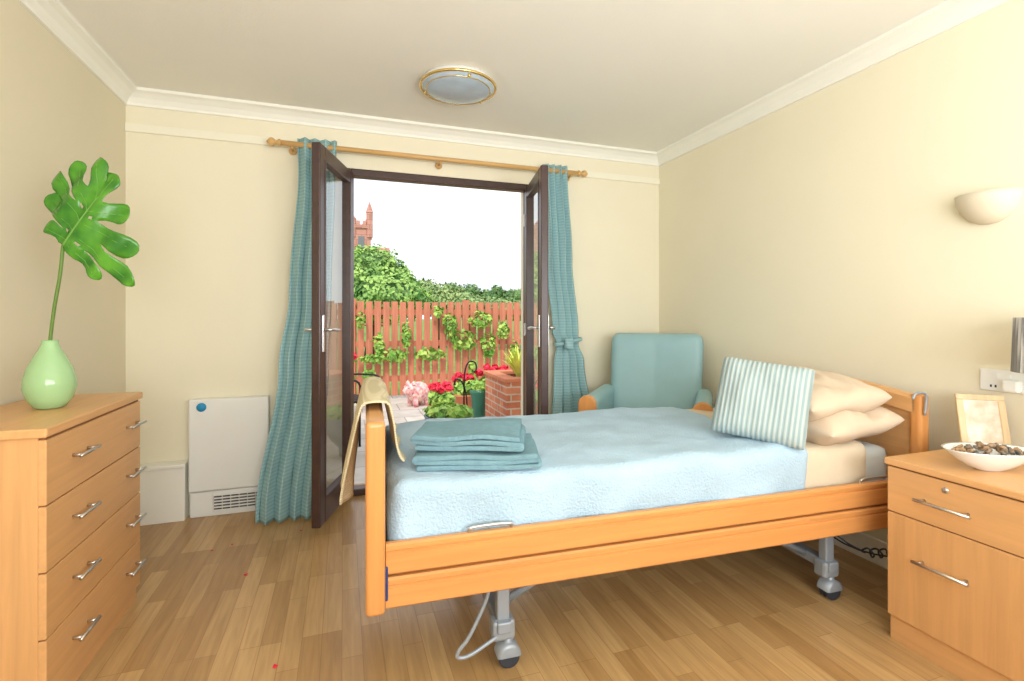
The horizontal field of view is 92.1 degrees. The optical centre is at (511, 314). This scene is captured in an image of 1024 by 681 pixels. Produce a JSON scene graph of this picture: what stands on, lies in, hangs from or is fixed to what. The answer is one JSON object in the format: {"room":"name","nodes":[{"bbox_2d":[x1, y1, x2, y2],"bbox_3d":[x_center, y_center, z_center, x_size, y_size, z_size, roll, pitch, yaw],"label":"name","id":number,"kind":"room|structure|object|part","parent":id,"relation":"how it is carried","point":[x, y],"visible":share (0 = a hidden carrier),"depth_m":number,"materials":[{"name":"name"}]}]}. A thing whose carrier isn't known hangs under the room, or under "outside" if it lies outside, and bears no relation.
{"room":"care facility","nodes":[
{"label":"care facility","id":0,"kind":"room"},
{"bbox_2d":[0,0,125,405],"bbox_3d":[-1.573,-0.050,0.613,0.200,2.500,5.180,0,0,-19],"label":"wall","id":1,"kind":"structure","parent":0,"point":[55,113],"depth_m":2.09,"materials":[{"name":"beige paint"}]},
{"bbox_2d":[17,0,136,104],"bbox_3d":[-1.433,-1.258,0.635,0.080,0.085,4.730,0,0,-19],"label":"trim","id":2,"kind":"structure","parent":1,"relation":"attached to","point":[52,14],"depth_m":2.29,"materials":[{"name":"white paint"}]},
{"bbox_2d":[126,105,658,514],"bbox_3d":[-0.558,-0.050,3.566,3.634,2.500,0.250,0,0,-19],"label":"wall","id":3,"kind":"structure","parent":0,"point":[211,222],"depth_m":3.07,"materials":[{"name":"beige paint"}]},
{"bbox_2d":[312,142,353,527],"bbox_3d":[-1.023,0.107,2.934,0.108,2.065,0.600,0,0,-1],"label":"glazed door","id":4,"kind":"structure","parent":3,"relation":"attached to","point":[322,508],"depth_m":2.64,"materials":[{"name":"brown wood"}]},
{"bbox_2d":[322,315,324,351],"bbox_3d":[-1.020,0.100,2.672,0.008,0.200,0.028,0,0,-1],"label":"plate","id":5,"kind":"object","parent":4,"relation":"attached to","point":[323,316],"depth_m":2.66,"materials":[{"name":"silver metal"}]},
{"bbox_3d":[-0.993,0.083,2.725,0.054,0.023,0.122,0,0,-1],"label":"handle","id":6,"kind":"part","parent":4,"relation":"part of","materials":[{"name":"silver metal"}]},
{"bbox_3d":[-0.993,0.083,2.725,0.054,0.023,0.122,0,0,-1],"label":"lever","id":7,"kind":"part","parent":4,"relation":"part of","materials":[{"name":"metal"}]},
{"bbox_2d":[325,159,350,498],"bbox_3d":[-1.052,0.077,2.934,0.056,1.865,0.460,0,0,-1],"label":"beads","id":8,"kind":"object","parent":4,"relation":"attached to","point":[346,186],"visible":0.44,"depth_m":3.15},
{"bbox_2d":[125,122,659,184],"bbox_3d":[-0.516,-1.087,3.442,3.634,0.050,0.014,0,0,-19],"label":"trim","id":9,"kind":"structure","parent":3,"relation":"attached to","point":[130,127],"depth_m":3.06,"materials":[{"name":"paint"}]},
{"bbox_2d":[127,87,658,165],"bbox_3d":[-0.505,-1.258,3.410,3.634,0.085,0.080,0,0,-19],"label":"trim","id":10,"kind":"structure","parent":3,"relation":"attached to","point":[142,96],"depth_m":3.27,"materials":[{"name":"white paint"}]},
{"bbox_2d":[266,137,587,180],"bbox_3d":[-0.473,-1.050,3.388,2.184,0.071,0.112,0,0,-19],"label":"pole","id":11,"kind":"object","parent":3,"relation":"attached to","point":[271,141],"visible":0.95,"depth_m":3.30,"materials":[{"name":"brown wood"}]},
{"bbox_2d":[255,137,336,524],"bbox_3d":[-1.269,0.044,2.965,0.227,2.288,0.440,0,0,24],"label":"curtain","id":12,"kind":"object","parent":11,"relation":"hanging from","point":[284,490],"visible":0.73,"depth_m":2.98,"materials":[{"name":"teal fabric"}]},
{"bbox_2d":[542,163,588,410],"bbox_3d":[0.463,0.044,3.669,0.504,2.288,0.172,0,0,-23],"label":"curtain","id":13,"kind":"object","parent":11,"relation":"hanging from","point":[570,383],"visible":0.7,"depth_m":3.64,"materials":[{"name":"teal fabric"}]},
{"bbox_2d":[348,168,527,414],"bbox_3d":[-0.491,0.115,3.494,1.335,2.170,0.070,0,0,-19],"label":"door frame","id":14,"kind":"structure","parent":3,"relation":"attached to","point":[358,173],"depth_m":3.51,"materials":[{"name":"brown wood"}]},
{"bbox_2d":[525,165,547,414],"bbox_3d":[0.131,0.107,3.335,0.107,2.065,0.600,0,0,-8],"label":"glazed door","id":15,"kind":"structure","parent":3,"relation":"attached to","point":[541,174],"depth_m":3.04,"materials":[{"name":"brown wood"}]},
{"bbox_2d":[526,179,538,414],"bbox_3d":[0.160,0.077,3.339,0.056,1.865,0.460,0,0,-8],"label":"door frame","id":16,"kind":"structure","parent":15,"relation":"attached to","point":[527,198],"depth_m":3.55,"materials":[{"name":"brown wood"}]},
{"bbox_3d":[0.134,0.083,3.123,0.054,0.023,0.122,0,0,-8],"label":"handle","id":17,"kind":"part","parent":15,"relation":"part of","materials":[{"name":"silver metal"}]},
{"bbox_3d":[0.134,0.083,3.123,0.054,0.023,0.122,0,0,-8],"label":"lever","id":18,"kind":"part","parent":15,"relation":"part of","materials":[{"name":"metal"}]},
{"bbox_2d":[530,188,537,413],"bbox_3d":[0.160,0.077,3.339,0.001,1.845,0.450,0,0,-8],"label":"glass","id":19,"kind":"object","parent":15,"relation":"attached to","point":[534,198],"visible":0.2,"depth_m":3.38,"materials":[{"name":"clear glass"}]},
{"bbox_2d":[538,315,539,346],"bbox_3d":[0.169,0.100,3.076,0.008,0.200,0.028,0,0,-8],"label":"plate","id":20,"kind":"object","parent":15,"relation":"attached to","point":[538,315],"depth_m":3.06,"materials":[{"name":"silver metal"}]},
{"bbox_2d":[59,0,946,151],"bbox_3d":[0.240,-1.400,1.234,4.034,0.200,5.180,0,0,-19],"label":"ceiling","id":21,"kind":"structure","parent":0,"point":[648,75],"depth_m":2.43,"materials":[{"name":"paint"}]},
{"bbox_2d":[419,65,496,104],"bbox_3d":[-0.301,-1.263,2.761,0.431,0.071,0.431,0,0,-19],"label":"ceiling light","id":22,"kind":"object","parent":21,"relation":"attached to","point":[448,84],"depth_m":2.68,"materials":[{"name":"white glass"}]},
{"bbox_2d":[77,483,963,680],"bbox_3d":[0.240,1.260,1.234,4.034,0.120,5.180,0,0,-19],"label":"floor","id":23,"kind":"structure","parent":0,"point":[762,614],"depth_m":1.92,"materials":[{"name":"brown wood"}]},
{"bbox_2d":[0,392,146,680],"bbox_3d":[-1.617,0.763,1.714,0.390,0.873,0.726,0,0,-19],"label":"dresser","id":24,"kind":"object","parent":23,"relation":"on","point":[70,517],"visible":0.98,"depth_m":1.55,"materials":[{"name":"brown wood"}]},
{"bbox_3d":[-1.387,1.031,1.579,0.029,0.010,0.010,0,0,-19],"label":"handle leg","id":25,"kind":"part","parent":24,"relation":"part of","materials":[{"name":"metal"}]},
{"bbox_3d":[-1.387,0.836,1.579,0.029,0.010,0.010,0,0,-19],"label":"handle leg","id":26,"kind":"part","parent":24,"relation":"part of","materials":[{"name":"metal"}]},
{"bbox_2d":[21,157,138,409],"bbox_3d":[-1.529,-0.122,1.771,0.348,0.897,0.149,0,0,-19],"label":"vase","id":27,"kind":"object","parent":24,"relation":"on","point":[49,380],"visible":1,"depth_m":1.75,"materials":[{"name":"green ceramic"}]},
{"bbox_3d":[-1.602,0.002,1.737,0.058,0.489,0.011,0,0,0],"label":"stem","id":28,"kind":"part","parent":27,"relation":"part of","materials":[{"name":"green plant"}]},
{"bbox_3d":[-1.515,-0.336,1.764,0.321,0.468,0.075,0,0,2],"label":"blade","id":29,"kind":"part","parent":27,"relation":"part of","materials":[{"name":"green plant"}]},
{"bbox_3d":[-1.474,0.458,1.762,0.020,0.190,0.702,0,0,-19],"label":"drawer","id":30,"kind":"part","parent":24,"relation":"part of","materials":[{"name":"brown wood"}]},
{"bbox_3d":[-1.474,0.653,1.762,0.020,0.190,0.702,0,0,-19],"label":"drawer","id":31,"kind":"part","parent":24,"relation":"part of","materials":[{"name":"brown wood"}]},
{"bbox_3d":[-1.474,0.848,1.762,0.020,0.190,0.702,0,0,-19],"label":"drawer","id":32,"kind":"part","parent":24,"relation":"part of","materials":[{"name":"brown wood"}]},
{"bbox_3d":[-1.474,1.043,1.762,0.020,0.190,0.702,0,0,-19],"label":"drawer","id":33,"kind":"part","parent":24,"relation":"part of","materials":[{"name":"brown wood"}]},
{"bbox_3d":[-1.388,0.446,1.628,0.011,0.011,0.130,0,0,-19],"label":"handle","id":34,"kind":"part","parent":24,"relation":"part of","materials":[{"name":"metal"}]},
{"bbox_3d":[-1.388,0.641,1.628,0.011,0.011,0.130,0,0,-19],"label":"handle","id":35,"kind":"part","parent":24,"relation":"part of","materials":[{"name":"metal"}]},
{"bbox_3d":[-1.388,0.836,1.628,0.011,0.011,0.130,0,0,-19],"label":"handle","id":36,"kind":"part","parent":24,"relation":"part of","materials":[{"name":"metal"}]},
{"bbox_3d":[-1.388,1.031,1.628,0.011,0.011,0.130,0,0,-19],"label":"handle","id":37,"kind":"part","parent":24,"relation":"part of","materials":[{"name":"metal"}]},
{"bbox_3d":[-1.521,0.446,2.016,0.011,0.011,0.130,0,0,-19],"label":"handle","id":38,"kind":"part","parent":24,"relation":"part of","materials":[{"name":"metal"}]},
{"bbox_3d":[-1.521,0.641,2.016,0.011,0.011,0.130,0,0,-19],"label":"handle","id":39,"kind":"part","parent":24,"relation":"part of","materials":[{"name":"metal"}]},
{"bbox_3d":[-1.521,0.836,2.016,0.011,0.011,0.130,0,0,-19],"label":"handle","id":40,"kind":"part","parent":24,"relation":"part of","materials":[{"name":"metal"}]},
{"bbox_3d":[-1.521,1.031,2.016,0.011,0.011,0.130,0,0,-19],"label":"handle","id":41,"kind":"part","parent":24,"relation":"part of","materials":[{"name":"metal"}]},
{"bbox_2d":[138,460,188,525],"bbox_3d":[-2.067,1.032,2.864,0.320,0.335,0.098,0,0,-19],"label":"panel","id":42,"kind":"object","parent":23,"relation":"on","point":[164,494],"depth_m":2.85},
{"bbox_3d":[-2.067,0.877,2.864,0.320,0.025,0.098,0,0,-19],"label":"cap","id":43,"kind":"part","parent":42,"relation":"part of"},
{"bbox_2d":[188,395,269,517],"bbox_3d":[-1.708,0.850,2.997,0.426,0.700,0.078,0,0,-19],"label":"heater","id":44,"kind":"object","parent":23,"relation":"on","point":[228,436],"visible":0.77,"depth_m":2.96,"materials":[{"name":"white metal"}]},
{"bbox_3d":[-1.711,1.125,3.006,0.418,0.149,0.060,0,0,-19],"label":"panel","id":45,"kind":"part","parent":44,"relation":"part of","materials":[{"name":"white metal"}]},
{"bbox_2d":[213,490,256,511],"bbox_3d":[-1.653,1.121,2.994,0.273,0.098,0.020,0,0,-19],"label":"grille","id":46,"kind":"object","parent":44,"relation":"attached to","point":[223,500],"depth_m":2.98,"materials":[{"name":"white metal"}]},
{"bbox_2d":[353,484,364,495],"bbox_3d":[-0.494,1.177,3.504,1.235,0.045,0.090,0,0,-19],"label":"threshold","id":47,"kind":"object","parent":23,"relation":"on","point":[358,490],"depth_m":3.29,"materials":[{"name":"brown wood"}]},
{"bbox_2d":[578,332,712,411],"bbox_3d":[0.908,0.664,3.233,0.758,1.072,0.836,0,0,22],"label":"armchair","id":48,"kind":"object","parent":23,"relation":"on","point":[649,370],"visible":0.28,"depth_m":3.44,"materials":[{"name":"teal fabric"}]},
{"bbox_3d":[0.581,0.712,3.292,0.103,0.435,0.630,0,0,22],"label":"arm","id":49,"kind":"part","parent":48,"relation":"part of","materials":[{"name":"teal fabric"}]},
{"bbox_3d":[1.016,0.455,3.495,0.636,0.654,0.269,0,0,22],"label":"backrest","id":50,"kind":"part","parent":48,"relation":"part of","materials":[{"name":"teal fabric"}]},
{"bbox_3d":[1.184,0.712,3.048,0.103,0.435,0.630,0,0,22],"label":"arm","id":51,"kind":"part","parent":48,"relation":"part of","materials":[{"name":"teal fabric"}]},
{"bbox_2d":[365,378,928,667],"bbox_3d":[0.516,0.746,2.216,2.246,0.906,1.049,0,0,-16],"label":"bed","id":52,"kind":"object","parent":23,"relation":"on","point":[615,489],"visible":0.84,"depth_m":1.72,"materials":[{"name":"blue fabric"}]},
{"bbox_2d":[339,377,404,504],"bbox_3d":[-0.550,0.474,1.921,0.224,0.402,0.672,0,0,-16],"label":"throw","id":53,"kind":"object","parent":52,"relation":"on","point":[373,389],"visible":1,"depth_m":1.67,"materials":[{"name":"beige fabric"}]},
{"bbox_3d":[-0.538,0.349,1.919,0.056,0.082,0.980,0,0,-16],"label":"footboard arched rail","id":54,"kind":"part","parent":52,"relation":"part of","materials":[{"name":"brown wood"}]},
{"bbox_3d":[-0.401,0.593,1.448,0.056,0.565,0.048,0,0,-16],"label":"footboard post","id":55,"kind":"part","parent":52,"relation":"part of","materials":[{"name":"brown wood"}]},
{"bbox_2d":[410,418,541,470],"bbox_3d":[-0.125,0.451,1.760,0.438,0.113,0.302,0,0,-3],"label":"folded towels","id":56,"kind":"object","parent":52,"relation":"on","point":[494,443],"visible":1,"depth_m":1.64,"materials":[{"name":"teal fabric"}]},
{"bbox_3d":[-0.015,1.110,1.696,0.036,0.040,0.036,0,0,-16],"label":"caster stem","id":57,"kind":"part","parent":52,"relation":"part of","materials":[{"name":"silver metal"}]},
{"bbox_2d":[494,638,521,659],"bbox_3d":[-0.014,1.137,1.695,0.084,0.042,0.056,0,0,-16],"label":"hood","id":58,"kind":"object","parent":52,"relation":"attached to","point":[509,649],"depth_m":1.67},
{"bbox_3d":[0.142,0.950,1.836,0.432,0.225,0.028,0,0,-16],"label":"lift arm","id":59,"kind":"part","parent":52,"relation":"part of"},
{"bbox_2d":[385,406,805,540],"bbox_3d":[0.280,0.631,2.156,1.635,0.265,0.945,0,0,-16],"label":"blanket","id":60,"kind":"object","parent":52,"relation":"on","point":[614,461],"depth_m":1.75,"materials":[{"name":"blue fabric"}]},
{"bbox_3d":[0.649,0.722,1.761,2.130,0.092,0.022,0,0,-16],"label":"rail","id":61,"kind":"part","parent":52,"relation":"part of","materials":[{"name":"brown wood"}]},
{"bbox_3d":[0.649,0.822,1.761,2.130,0.092,0.022,0,0,-16],"label":"rail","id":62,"kind":"part","parent":52,"relation":"part of","materials":[{"name":"brown wood"}]},
{"bbox_2d":[711,357,814,449],"bbox_3d":[1.033,0.354,2.045,0.368,0.339,0.213,0,0,35],"label":"striped cushion","id":63,"kind":"object","parent":52,"relation":"on","point":[762,401],"visible":1,"depth_m":1.99,"materials":[{"name":"fabric"}]},
{"bbox_3d":[1.102,0.950,2.117,0.432,0.225,0.028,0,0,-16],"label":"lift arm","id":64,"kind":"part","parent":52,"relation":"part of"},
{"bbox_2d":[817,577,842,592],"bbox_3d":[1.349,1.137,2.093,0.084,0.042,0.056,0,0,-16],"label":"hood","id":65,"kind":"object","parent":52,"relation":"attached to","point":[826,585],"depth_m":2.07,"materials":[{"name":"grey plastic"}]},
{"bbox_2d":[806,406,903,445],"bbox_3d":[1.346,0.454,2.298,0.424,0.190,0.637,0,0,-20],"label":"pillow","id":66,"kind":"object","parent":52,"relation":"on","point":[844,426],"visible":0.35,"depth_m":2.00,"materials":[{"name":"beige fabric"}]},
{"bbox_2d":[795,366,891,421],"bbox_3d":[1.332,0.349,2.309,0.403,0.213,0.597,0,0,-12],"label":"pillow","id":67,"kind":"object","parent":66,"relation":"on","point":[832,392],"visible":0.37,"depth_m":2.04,"materials":[{"name":"beige fabric"}]},
{"bbox_3d":[0.522,0.663,2.229,2.030,0.210,0.848,0,0,-16],"label":"mattress","id":68,"kind":"part","parent":52,"relation":"part of","materials":[{"name":"white fabric"}]},
{"bbox_3d":[1.564,0.589,2.533,0.020,0.472,0.940,0,0,-16],"label":"headboard panel","id":69,"kind":"part","parent":52,"relation":"part of","materials":[{"name":"brown wood"}]},
{"bbox_3d":[1.564,0.350,2.533,0.056,0.115,0.980,0,0,-16],"label":"headboard arched rail","id":70,"kind":"part","parent":52,"relation":"part of","materials":[{"name":"brown wood"}]},
{"bbox_3d":[1.701,0.602,2.063,0.056,0.547,0.048,0,0,-16],"label":"headboard post","id":71,"kind":"part","parent":52,"relation":"part of","materials":[{"name":"brown wood"}]},
{"bbox_2d":[885,449,1023,680],"bbox_3d":[1.705,0.865,1.657,0.530,0.671,0.562,0,0,-19],"label":"nightstand","id":72,"kind":"object","parent":23,"relation":"on","point":[956,528],"visible":0.92,"depth_m":1.64,"materials":[{"name":"brown wood"}]},
{"bbox_3d":[1.430,0.865,1.658,0.011,0.011,0.165,0,0,-19],"label":"door handle","id":73,"kind":"part","parent":72,"relation":"part of","materials":[{"name":"metal"}]},
{"bbox_3d":[1.432,0.647,1.653,0.011,0.011,0.165,0,0,-19],"label":"drawer handle","id":74,"kind":"part","parent":72,"relation":"part of","materials":[{"name":"metal"}]},
{"bbox_3d":[1.495,0.641,1.585,0.020,0.163,0.544,0,0,-19],"label":"drawer","id":75,"kind":"part","parent":72,"relation":"part of","materials":[{"name":"brown wood"}]},
{"bbox_2d":[941,441,1023,471],"bbox_3d":[1.635,0.483,1.691,0.300,0.093,0.173,0,0,0],"label":"bowl","id":76,"kind":"object","parent":72,"relation":"on","point":[991,457],"visible":1,"depth_m":1.66,"materials":[{"name":"white ceramic"}]},
{"bbox_2d":[954,393,1011,444],"bbox_3d":[1.815,0.420,1.905,0.150,0.219,0.076,0,0,21],"label":"picture frame","id":77,"kind":"object","parent":72,"relation":"on","point":[983,418],"visible":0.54,"depth_m":1.91,"materials":[{"name":"brown wood"}]},
{"bbox_2d":[962,399,1003,443],"bbox_3d":[1.815,0.419,1.904,0.110,0.185,0.004,0,-16,21],"label":"print","id":78,"kind":"object","parent":77,"relation":"attached to","point":[982,419],"depth_m":1.90},
{"bbox_2d":[1010,318,1023,373],"bbox_3d":[1.847,0.269,1.674,0.224,0.520,0.224,0,0,-19],"label":"table lamp","id":79,"kind":"object","parent":72,"relation":"on","point":[1017,346],"visible":1,"depth_m":1.70,"materials":[{"name":"silver metal"}]},
{"bbox_2d":[548,315,548,346],"bbox_3d":[0.224,0.100,3.084,0.008,0.200,0.028,0,0,-8],"label":"plate","id":80,"kind":"object","parent":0,"point":[548,315],"depth_m":3.07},
{"bbox_2d":[659,0,1023,542],"bbox_3d":[2.054,-0.050,1.855,0.200,2.500,5.180,0,0,-19],"label":"wall","id":81,"kind":"structure","parent":0,"point":[825,231],"depth_m":2.40,"materials":[{"name":"beige paint"}]},
{"bbox_2d":[657,0,1011,165],"bbox_3d":[1.929,-1.258,1.786,0.080,0.085,4.730,0,0,-19],"label":"trim","id":82,"kind":"structure","parent":81,"relation":"attached to","point":[949,14],"depth_m":2.50,"materials":[{"name":"white paint"}]},
{"bbox_2d":[834,532,887,569],"bbox_3d":[1.962,1.140,1.788,0.018,0.120,4.712,0,0,-19],"label":"baseboard","id":83,"kind":"structure","parent":81,"relation":"attached to","point":[860,540],"depth_m":2.42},
{"bbox_2d":[954,187,1023,224],"bbox_3d":[1.863,-0.423,1.959,0.093,0.122,0.215,0,0,-19],"label":"wall sconce","id":84,"kind":"object","parent":81,"relation":"attached to","point":[990,206],"depth_m":1.92,"materials":[{"name":"glass"}]},
{"bbox_2d":[980,368,1023,393],"bbox_3d":[1.901,0.258,1.922,0.045,0.085,0.145,0,0,-19],"label":"wall socket","id":85,"kind":"object","parent":81,"relation":"attached to","point":[990,379],"visible":1,"depth_m":1.93,"materials":[{"name":"white plastic"}]},
{"label":"outside","id":86,"kind":"structure","parent":0,"visible":0},
{"bbox_2d":[356,319,520,395],"bbox_3d":[-8.336,1.390,86.091,200.000,0.100,151.700,0,0,-19],"label":"lawn","id":87,"kind":"structure","parent":86,"point":[415,319],"depth_m":17.19,"materials":[{"name":"green plant"}]},
{"bbox_2d":[354,201,390,324],"bbox_3d":[-18.976,-6.250,62.319,7.100,14.900,7.600,0,0,-19],"label":"tower","id":88,"kind":"structure","parent":87,"relation":"on","point":[363,233],"depth_m":59.05,"materials":[{"name":"red brick"}]},
{"bbox_2d":[354,243,434,355],"bbox_3d":[-4.740,-0.488,15.415,4.867,3.700,3.436,0,0,9],"label":"tree","id":89,"kind":"object","parent":87,"relation":"on","point":[377,276],"visible":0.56,"depth_m":14.53,"materials":[{"name":"green plant"}]},
{"bbox_2d":[419,277,520,347],"bbox_3d":[-1.097,-0.126,20.104,7.243,2.975,2.910,0,0,7],"label":"tree","id":90,"kind":"object","parent":87,"relation":"on","point":[450,292],"visible":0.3,"depth_m":19.49,"materials":[{"name":"green plant"}]},
{"bbox_3d":[-1.097,-0.661,20.104,7.243,1.904,2.910,0,0,7],"label":"crown","id":91,"kind":"part","parent":90,"relation":"part of","materials":[{"name":"green plant"}]},
{"bbox_2d":[461,283,520,330],"bbox_3d":[-1.002,-0.446,35.397,9.306,3.615,4.094,0,0,-15],"label":"tree","id":92,"kind":"object","parent":87,"relation":"on","point":[498,292],"visible":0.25,"depth_m":34.18,"materials":[{"name":"green plant"}]},
{"bbox_3d":[-0.957,-1.298,35.185,9.389,1.911,4.112,0,0,-19],"label":"crown","id":93,"kind":"part","parent":92,"relation":"part of","materials":[{"name":"green plant"}]},
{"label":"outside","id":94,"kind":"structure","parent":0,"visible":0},
{"bbox_2d":[354,392,471,483],"bbox_3d":[-0.048,1.370,6.315,28.000,0.100,4.620,0,0,-19],"label":"ground","id":95,"kind":"structure","parent":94,"point":[401,411],"depth_m":6.42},
{"bbox_2d":[354,373,380,446],"bbox_3d":[-1.713,0.820,5.206,0.508,1.003,0.484,0,0,11],"label":"garden chair","id":96,"kind":"object","parent":95,"relation":"on","point":[356,396],"visible":0.15,"depth_m":4.96,"materials":[{"name":"black metal"}]},
{"bbox_3d":[-1.528,1.100,4.955,0.024,0.440,0.024,0,0,11],"label":"leg","id":97,"kind":"part","parent":96,"relation":"part of","materials":[{"name":"black metal"}]},
{"bbox_3d":[-1.638,0.760,5.422,0.446,0.243,0.039,0,0,13],"label":"armrest","id":98,"kind":"part","parent":96,"relation":"part of","materials":[{"name":"black metal"}]},
{"bbox_2d":[402,380,429,406],"bbox_3d":[-1.377,1.128,7.191,0.280,0.386,0.515,0,0,36],"label":"ornament","id":99,"kind":"object","parent":95,"relation":"on","point":[417,392],"visible":0.97,"depth_m":7.07,"materials":[{"name":"pink ceramic"}]},
{"bbox_3d":[-1.480,1.260,7.156,0.077,0.123,0.072,0,0,36],"label":"leg","id":100,"kind":"part","parent":99,"relation":"part of","materials":[{"name":"pink ceramic"}]},
{"bbox_3d":[-1.379,1.260,7.082,0.077,0.123,0.072,0,0,36],"label":"leg","id":101,"kind":"part","parent":99,"relation":"part of","materials":[{"name":"pink ceramic"}]},
{"bbox_2d":[354,299,520,395],"bbox_3d":[-0.719,0.535,8.273,11.000,1.570,0.160,0,0,-19],"label":"fence","id":102,"kind":"object","parent":95,"relation":"on","point":[369,311],"visible":0.2,"depth_m":7.96,"materials":[{"name":"brown wood"}]},
{"bbox_2d":[354,306,520,380],"bbox_3d":[-1.124,0.597,7.909,2.701,1.499,0.197,0,0,-19],"label":"climbing ivy","id":103,"kind":"object","parent":102,"relation":"attached to","point":[379,356],"visible":0.84,"depth_m":7.92,"materials":[{"name":"green plant"}]},
{"bbox_2d":[427,380,455,408],"bbox_3d":[-0.893,1.076,6.207,0.346,0.488,0.373,0,0,-19],"label":"geranium","id":104,"kind":"object","parent":95,"relation":"on","point":[440,393],"visible":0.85,"depth_m":6.11,"materials":[{"name":"plant"}]},
{"bbox_2d":[424,414,470,419],"bbox_3d":[-0.609,1.135,4.700,0.458,0.370,0.458,0,0,-19],"label":"pot","id":105,"kind":"object","parent":95,"relation":"on","point":[427,417],"depth_m":4.55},
{"bbox_2d":[422,402,473,419],"bbox_3d":[-0.605,1.077,4.703,0.484,0.487,0.469,0,0,-19],"label":"plant","id":106,"kind":"object","parent":95,"relation":"on","point":[449,411],"visible":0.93,"depth_m":4.57,"materials":[{"name":"green plant"}]},
{"bbox_2d":[453,393,471,407],"bbox_3d":[-0.670,1.210,6.900,0.320,0.220,0.320,0,0,-19],"label":"pot","id":107,"kind":"object","parent":95,"relation":"on","point":[459,396],"depth_m":6.78,"materials":[{"name":"ceramic"}]},
{"bbox_2d":[451,372,474,407],"bbox_3d":[-0.664,1.052,6.899,0.372,0.535,0.373,0,0,-19],"label":"geranium","id":108,"kind":"object","parent":95,"relation":"on","point":[458,387],"visible":0.6,"depth_m":6.79,"materials":[{"name":"plant"}]},
{"bbox_2d":[453,361,476,405],"bbox_3d":[-0.510,0.910,5.405,0.267,0.820,0.018,0,0,-19],"label":"hook","id":109,"kind":"object","parent":95,"relation":"on","point":[468,362],"visible":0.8,"depth_m":5.39,"materials":[{"name":"black metal"}]},
{"bbox_3d":[-0.561,1.006,5.388,0.160,0.629,0.016,0,0,-19],"label":"rod","id":110,"kind":"part","parent":109,"relation":"part of","materials":[{"name":"black metal"}]},
{"bbox_3d":[-0.459,0.910,5.423,0.159,0.820,0.018,0,0,-19],"label":"rod","id":111,"kind":"part","parent":109,"relation":"part of","materials":[{"name":"black metal"}]},
{"bbox_2d":[470,380,484,418],"bbox_3d":[-0.390,1.055,5.997,0.258,0.530,0.283,0,0,-19],"label":"planter","id":112,"kind":"object","parent":95,"relation":"on","point":[477,391],"visible":0.74,"depth_m":5.92,"materials":[{"name":"green plastic"}]},
{"bbox_2d":[475,363,508,380],"bbox_3d":[-0.281,1.005,6.888,0.460,0.630,0.436,0,0,28],"label":"geranium","id":113,"kind":"object","parent":95,"relation":"on","point":[479,372],"visible":0.3,"depth_m":6.88,"materials":[{"name":"plant"}]},
{"bbox_2d":[483,369,520,417],"bbox_3d":[0.617,0.990,5.761,1.740,0.660,0.840,0,0,-19],"label":"brick planter","id":114,"kind":"object","parent":95,"relation":"on","point":[502,387],"visible":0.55,"depth_m":5.30,"materials":[{"name":"brick"}]},
{"bbox_2d":[503,347,520,376],"bbox_3d":[0.085,0.512,5.453,0.486,0.411,0.447,0,0,-19],"label":"plant","id":115,"kind":"object","parent":114,"relation":"on","point":[514,361],"visible":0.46,"depth_m":5.36,"materials":[{"name":"yellow plant"}]}
]}

